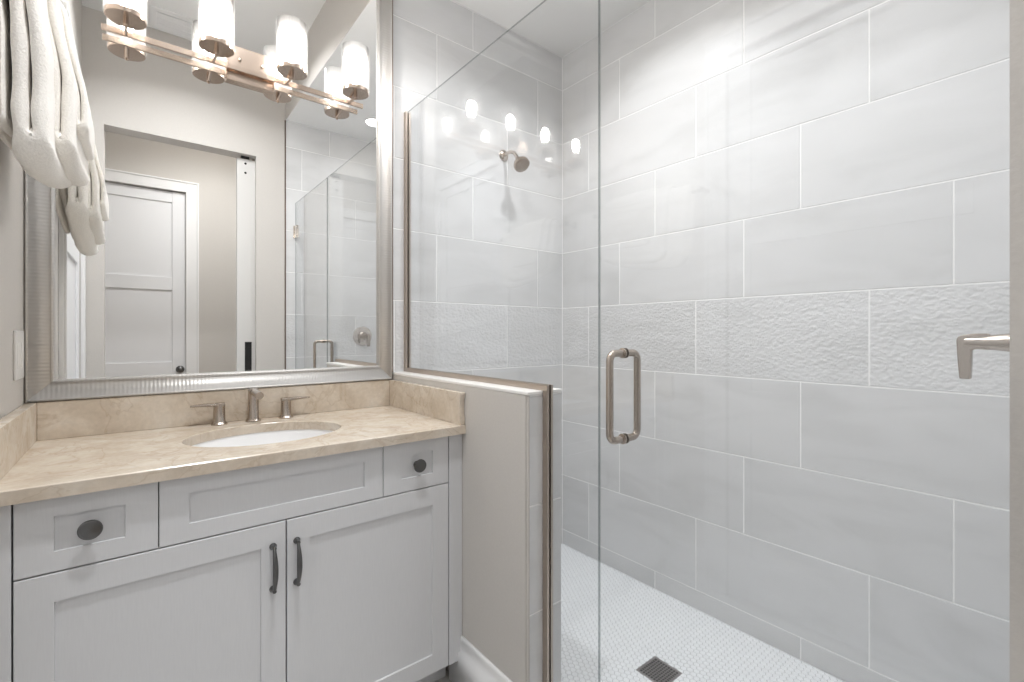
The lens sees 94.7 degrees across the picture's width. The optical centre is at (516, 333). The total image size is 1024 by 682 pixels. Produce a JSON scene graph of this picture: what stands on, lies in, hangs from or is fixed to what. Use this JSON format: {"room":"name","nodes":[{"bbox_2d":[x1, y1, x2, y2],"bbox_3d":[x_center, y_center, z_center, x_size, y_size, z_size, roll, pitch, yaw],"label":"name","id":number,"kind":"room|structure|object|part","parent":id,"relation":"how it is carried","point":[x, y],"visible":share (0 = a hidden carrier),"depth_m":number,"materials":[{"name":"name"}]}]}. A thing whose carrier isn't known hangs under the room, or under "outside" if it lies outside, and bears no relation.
{"room":"bathroom","nodes":[
{"label":"bathroom","id":0,"kind":"room"},
{"bbox_2d":[0,139,23,418],"bbox_3d":[-0.844,-0.366,0.568,0.120,3.278,1.835,0,0,-39],"label":"wall","id":1,"kind":"structure","parent":0,"point":[11,171],"depth_m":1.17,"materials":[{"name":"paint"}]},
{"bbox_2d":[13,331,23,380],"bbox_3d":[-1.300,0.055,1.233,0.007,0.127,0.110,0,0,-39],"label":"switch plate","id":2,"kind":"object","parent":1,"relation":"attached to","point":[18,336],"visible":1,"depth_m":1.21,"materials":[{"name":"white plastic"}]},
{"bbox_2d":[392,374,560,681],"bbox_3d":[-0.197,0.672,1.697,0.129,1.001,0.892,0,0,-39],"label":"wall","id":3,"kind":"structure","parent":0,"point":[494,440],"depth_m":1.39,"materials":[{"name":"paint"}]},
{"bbox_2d":[392,371,561,395],"bbox_3d":[-0.197,0.167,1.697,0.132,0.010,0.893,0,0,-39],"label":"cap","id":4,"kind":"object","parent":3,"relation":"on","point":[503,388],"visible":0.64,"depth_m":1.53,"materials":[{"name":"white stone"}]},
{"bbox_2d":[404,111,552,681],"bbox_3d":[-0.133,0.058,1.620,0.023,2.027,1.092,0,0,-39],"label":"shower frame","id":5,"kind":"object","parent":4,"relation":"on","point":[547,389],"visible":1,"depth_m":1.34,"materials":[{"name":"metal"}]},
{"bbox_2d":[449,635,511,681],"bbox_3d":[-0.098,1.089,1.457,0.018,0.168,0.390,0,0,-39],"label":"baseboard","id":6,"kind":"structure","parent":3,"relation":"attached to","point":[472,665],"depth_m":1.50,"materials":[{"name":"white paint"}]},
{"bbox_2d":[526,396,529,681],"bbox_3d":[0.033,0.673,1.315,0.004,1.000,0.010,0,0,-39],"label":"trim","id":7,"kind":"structure","parent":3,"relation":"attached to","point":[527,397],"depth_m":1.31,"materials":[{"name":"paint"}]},
{"bbox_2d":[393,0,561,543],"bbox_3d":[-0.171,-0.366,2.368,1.013,3.278,0.120,0,0,-39],"label":"wall","id":8,"kind":"structure","parent":0,"point":[486,234],"depth_m":2.28,"materials":[{"name":"white tile"}]},
{"bbox_2d":[499,150,529,171],"bbox_3d":[-0.008,-0.856,2.309,0.079,0.143,0.178,0,0,-39],"label":"shower","id":9,"kind":"object","parent":8,"relation":"attached to","point":[521,163],"visible":1,"depth_m":2.27,"materials":[{"name":"silver metal"}]},
{"bbox_3d":[-0.023,-0.878,2.328,0.017,0.065,0.115,0,0,-39],"label":"arm","id":10,"kind":"part","parent":9,"relation":"part of","materials":[{"name":"silver metal"}]},
{"bbox_2d":[452,0,650,56],"bbox_3d":[0.443,-1.776,1.608,1.013,0.458,1.835,0,0,-39],"label":"ceiling","id":11,"kind":"structure","parent":0,"point":[560,27],"depth_m":2.30,"materials":[{"name":"white paint"}]},
{"bbox_2d":[606,348,640,444],"bbox_3d":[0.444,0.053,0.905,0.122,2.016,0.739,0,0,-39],"label":"door handle","id":12,"kind":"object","parent":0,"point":[624,438],"depth_m":1.12,"materials":[{"name":"silver metal"}]},
{"bbox_3d":[0.234,0.149,1.114,0.058,0.231,0.025,0,0,-39],"label":"pull handle","id":13,"kind":"part","parent":12,"relation":"part of","materials":[{"name":"silver metal"}]},
{"bbox_3d":[0.284,0.149,1.154,0.058,0.231,0.025,0,0,-39],"label":"pull handle","id":14,"kind":"part","parent":12,"relation":"part of","materials":[{"name":"silver metal"}]},
{"bbox_2d":[435,544,843,681],"bbox_3d":[0.012,1.223,1.180,2.221,0.100,1.962,0,0,-39],"label":"floor","id":15,"kind":"structure","parent":0,"point":[613,623],"depth_m":1.81,"materials":[{"name":"grey tile"}]},
{"bbox_2d":[0,434,461,681],"bbox_3d":[-0.764,0.751,1.430,1.086,0.843,0.588,0,0,-39],"label":"vanity cabinet","id":16,"kind":"object","parent":15,"relation":"on","point":[347,566],"visible":0.95,"depth_m":1.18,"materials":[{"name":"grey wood"}]},
{"bbox_3d":[-0.901,0.407,1.000,0.226,0.153,0.020,0,0,-39],"label":"drawer","id":17,"kind":"part","parent":16,"relation":"part of","materials":[{"name":"white wood"}]},
{"bbox_3d":[-0.890,0.407,0.987,0.041,0.041,0.028,0,0,-39],"label":"knob","id":18,"kind":"part","parent":16,"relation":"part of","materials":[{"name":"grey metal"}]},
{"bbox_3d":[-0.798,0.784,1.084,0.492,0.596,0.020,0,0,-39],"label":"door","id":19,"kind":"part","parent":16,"relation":"part of","materials":[{"name":"white wood"}]},
{"bbox_2d":[0,379,465,506],"bbox_3d":[-0.769,0.260,1.437,1.086,0.136,0.576,0,0,-39],"label":"countertop","id":20,"kind":"structure","parent":16,"relation":"on","point":[49,449],"depth_m":1.38,"materials":[{"name":"beige stone"}]},
{"bbox_2d":[190,388,309,425],"bbox_3d":[-0.875,0.243,1.589,0.363,0.112,0.133,0,0,-39],"label":"faucet","id":21,"kind":"object","parent":20,"relation":"on","point":[254,395],"visible":1,"depth_m":1.60,"materials":[{"name":"silver metal"}]},
{"bbox_3d":[-1.002,0.263,1.540,0.104,0.072,0.048,0,0,-39],"label":"handle","id":22,"kind":"part","parent":21,"relation":"part of","materials":[{"name":"silver metal"}]},
{"bbox_3d":[-0.876,0.243,1.587,0.048,0.112,0.133,0,0,-39],"label":"spout","id":23,"kind":"part","parent":21,"relation":"part of","materials":[{"name":"silver metal"}]},
{"bbox_3d":[-0.801,0.263,1.703,0.104,0.072,0.048,0,0,-39],"label":"handle","id":24,"kind":"part","parent":21,"relation":"part of","materials":[{"name":"silver metal"}]},
{"bbox_2d":[193,429,332,446],"bbox_3d":[-0.756,0.398,1.436,0.456,0.137,0.360,0,0,-39],"label":"sink","id":25,"kind":"object","parent":20,"relation":"in","point":[269,437],"visible":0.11,"depth_m":1.58,"materials":[{"name":"white ceramic"}]},
{"bbox_3d":[-0.606,0.407,1.239,0.529,0.153,0.020,0,0,-39],"label":"false drawer","id":26,"kind":"part","parent":16,"relation":"part of","materials":[{"name":"white wood"}]},
{"bbox_3d":[-0.613,0.600,1.197,0.017,0.126,0.037,0,0,-39],"label":"pull handle","id":27,"kind":"part","parent":16,"relation":"part of","materials":[{"name":"grey metal"}]},
{"bbox_3d":[-0.569,0.600,1.233,0.017,0.126,0.037,0,0,-39],"label":"pull handle","id":28,"kind":"part","parent":16,"relation":"part of","materials":[{"name":"grey metal"}]},
{"bbox_3d":[-0.416,0.784,1.393,0.486,0.596,0.020,0,0,-39],"label":"door","id":29,"kind":"part","parent":16,"relation":"part of","materials":[{"name":"white wood"}]},
{"bbox_3d":[-0.313,0.407,1.476,0.221,0.153,0.020,0,0,-39],"label":"drawer","id":30,"kind":"part","parent":16,"relation":"part of","materials":[{"name":"white wood"}]},
{"bbox_3d":[-0.302,0.407,1.462,0.041,0.041,0.028,0,0,-39],"label":"knob","id":31,"kind":"part","parent":16,"relation":"part of","materials":[{"name":"grey metal"}]},
{"bbox_2d":[636,656,681,681],"bbox_3d":[0.496,1.174,1.637,0.112,0.004,0.112,0,0,-39],"label":"floor drain","id":32,"kind":"object","parent":15,"relation":"on","point":[655,669],"visible":1,"depth_m":1.64,"materials":[{"name":"silver metal"}]},
{"bbox_2d":[562,0,1009,681],"bbox_3d":[0.884,-0.366,1.961,0.120,3.278,2.080,0,0,-39],"label":"wall","id":33,"kind":"structure","parent":0,"point":[794,215],"depth_m":1.71,"materials":[{"name":"white tile"}]},
{"bbox_2d":[1010,0,1023,681],"bbox_3d":[0.195,-0.366,0.148,1.208,3.278,0.125,0,0,-39],"label":"wall","id":34,"kind":"structure","parent":0,"point":[1016,6],"depth_m":0.45,"materials":[{"name":"paint"}]},
{"bbox_3d":[-1.035,-0.366,1.670,1.208,3.278,0.120,0,0,-39],"label":"wall","id":35,"kind":"structure","parent":0,"visible":0},
{"bbox_2d":[24,0,391,402],"bbox_3d":[-0.945,-0.660,1.649,1.079,1.700,0.024,0,0,-39],"label":"wall mirror","id":36,"kind":"object","parent":35,"relation":"attached to","point":[222,234],"visible":0.87,"depth_m":1.60,"materials":[{"name":"silver metal"}]},
{"bbox_3d":[-1.341,-0.660,1.328,0.060,1.700,0.024,0,0,-39],"label":"frame","id":37,"kind":"part","parent":36,"relation":"part of","materials":[{"name":"silver metal"}]},
{"bbox_3d":[-0.945,0.161,1.649,1.079,0.060,0.024,0,0,-39],"label":"frame","id":38,"kind":"part","parent":36,"relation":"part of","materials":[{"name":"silver metal"}]},
{"bbox_2d":[101,0,368,108],"bbox_3d":[-0.888,-0.975,1.601,0.786,0.214,0.156,0,0,-39],"label":"vanity light","id":39,"kind":"object","parent":36,"relation":"attached to","point":[245,67],"visible":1,"depth_m":1.62,"materials":[{"name":"silver metal"}]},
{"bbox_2d":[121,0,130,6],"bbox_3d":[-1.132,-0.962,1.368,0.023,0.032,0.023,0,0,-39],"label":"socket","id":40,"kind":"object","parent":39,"relation":"attached to","point":[127,3],"depth_m":1.36,"materials":[{"name":"white glass"}]},
{"bbox_3d":[-1.153,-0.901,1.394,0.012,0.024,0.079,0,0,-39],"label":"arm","id":41,"kind":"part","parent":39,"relation":"part of","materials":[{"name":"silver metal"}]},
{"bbox_3d":[-1.132,-1.002,1.368,0.101,0.160,0.101,0,0,-39],"label":"lamp shade","id":42,"kind":"part","parent":39,"relation":"part of","materials":[{"name":"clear glass"}]},
{"bbox_3d":[-0.979,-0.901,1.535,0.012,0.024,0.079,0,0,-39],"label":"arm","id":43,"kind":"part","parent":39,"relation":"part of","materials":[{"name":"silver metal"}]},
{"bbox_2d":[212,27,220,36],"bbox_3d":[-0.958,-0.962,1.509,0.023,0.032,0.023,0,0,-39],"label":"socket","id":44,"kind":"object","parent":39,"relation":"attached to","point":[216,31],"depth_m":1.50,"materials":[{"name":"white plastic"}]},
{"bbox_3d":[-0.958,-1.002,1.509,0.101,0.160,0.101,0,0,-39],"label":"lamp shade","id":45,"kind":"part","parent":39,"relation":"part of","materials":[{"name":"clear glass"}]},
{"bbox_3d":[-0.958,-1.012,1.509,0.038,0.079,0.038,0,0,-39],"label":"bulb","id":46,"kind":"part","parent":39,"relation":"part of","materials":[{"name":"white glass"}]},
{"bbox_3d":[-0.805,-0.901,1.676,0.012,0.024,0.079,0,0,-39],"label":"arm","id":47,"kind":"part","parent":39,"relation":"part of","materials":[{"name":"silver metal"}]},
{"bbox_2d":[288,53,295,62],"bbox_3d":[-0.784,-0.962,1.650,0.023,0.032,0.023,0,0,-39],"label":"socket","id":48,"kind":"object","parent":39,"relation":"attached to","point":[291,56],"depth_m":1.64,"materials":[{"name":"white plastic"}]},
{"bbox_3d":[-0.784,-1.002,1.650,0.101,0.160,0.101,0,0,-39],"label":"lamp shade","id":49,"kind":"part","parent":39,"relation":"part of","materials":[{"name":"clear glass"}]},
{"bbox_3d":[-0.784,-1.012,1.650,0.038,0.079,0.038,0,0,-39],"label":"bulb","id":50,"kind":"part","parent":39,"relation":"part of","materials":[{"name":"white glass"}]},
{"bbox_3d":[-0.631,-0.901,1.817,0.012,0.024,0.079,0,0,-39],"label":"arm","id":51,"kind":"part","parent":39,"relation":"part of","materials":[{"name":"silver metal"}]},
{"bbox_3d":[-0.610,-1.002,1.791,0.101,0.160,0.101,0,0,-39],"label":"lamp shade","id":52,"kind":"part","parent":39,"relation":"part of","materials":[{"name":"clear glass"}]},
{"bbox_2d":[352,76,358,83],"bbox_3d":[-0.610,-0.962,1.791,0.023,0.032,0.023,0,0,-39],"label":"socket","id":53,"kind":"object","parent":39,"relation":"attached to","point":[355,79],"depth_m":1.78,"materials":[{"name":"white plastic"}]},
{"bbox_3d":[-0.610,-1.012,1.791,0.038,0.079,0.038,0,0,-39],"label":"bulb","id":54,"kind":"part","parent":39,"relation":"part of","materials":[{"name":"white glass"}]},
{"bbox_3d":[-0.548,-0.660,1.969,0.060,1.700,0.024,0,0,-39],"label":"frame","id":55,"kind":"part","parent":36,"relation":"part of","materials":[{"name":"silver metal"}]},
{"bbox_2d":[37,380,388,440],"bbox_3d":[-0.942,0.246,1.654,1.041,0.107,0.020,0,0,-39],"label":"backsplash","id":56,"kind":"structure","parent":35,"relation":"attached to","point":[94,416],"depth_m":1.53,"materials":[{"name":"beige stone"}]},
{"bbox_2d":[392,0,392,371],"bbox_3d":[-0.526,-0.693,1.997,0.007,1.709,0.012,0,0,-39],"label":"trim","id":57,"kind":"structure","parent":35,"relation":"attached to","point":[392,0],"depth_m":1.99,"materials":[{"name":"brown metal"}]},
{"bbox_3d":[1.059,-0.366,0.846,1.013,3.278,0.125,0,0,-39],"label":"wall","id":58,"kind":"structure","parent":0,"visible":0},
{"bbox_2d":[956,333,1009,378],"bbox_3d":[1.020,0.019,0.987,0.154,0.157,0.144,0,0,-39],"label":"shower valve","id":59,"kind":"object","parent":58,"relation":"attached to","point":[967,343],"visible":0.93,"depth_m":1.02,"materials":[{"name":"silver metal"}]},
{"bbox_3d":[0.991,0.049,1.023,0.023,0.099,0.052,0,0,-39],"label":"lever","id":60,"kind":"part","parent":59,"relation":"part of","materials":[{"name":"silver metal"}]},
{"bbox_3d":[1.021,0.018,0.986,0.072,0.072,0.120,0,0,-39],"label":"stem","id":61,"kind":"part","parent":59,"relation":"part of","materials":[{"name":"silver metal"}]},
{"bbox_3d":[-1.070,-0.655,1.003,0.075,0.048,0.683,0,0,-39],"label":"towel bar","id":62,"kind":"object","parent":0,"visible":0},
{"bbox_2d":[0,0,71,188],"bbox_3d":[-1.031,-0.501,1.024,0.088,0.388,0.529,0,0,-39],"label":"bath towel","id":63,"kind":"object","parent":62,"relation":"hanging from","point":[27,96],"visible":0.84,"depth_m":0.84,"materials":[{"name":"fabric"}]},
{"bbox_2d":[0,0,89,185],"bbox_3d":[-1.045,-0.527,1.052,0.128,0.372,0.399,0,0,-39],"label":"hand towel","id":64,"kind":"object","parent":63,"relation":"on","point":[69,149],"visible":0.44,"depth_m":0.93,"materials":[{"name":"fabric"}]},
{"bbox_2d":[59,0,94,160],"bbox_3d":[-1.054,-0.576,1.064,0.149,0.296,0.269,0,0,-39],"label":"washcloth","id":65,"kind":"object","parent":64,"relation":"on","point":[84,125],"visible":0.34,"depth_m":1.00,"materials":[{"name":"fabric"}]}
]}

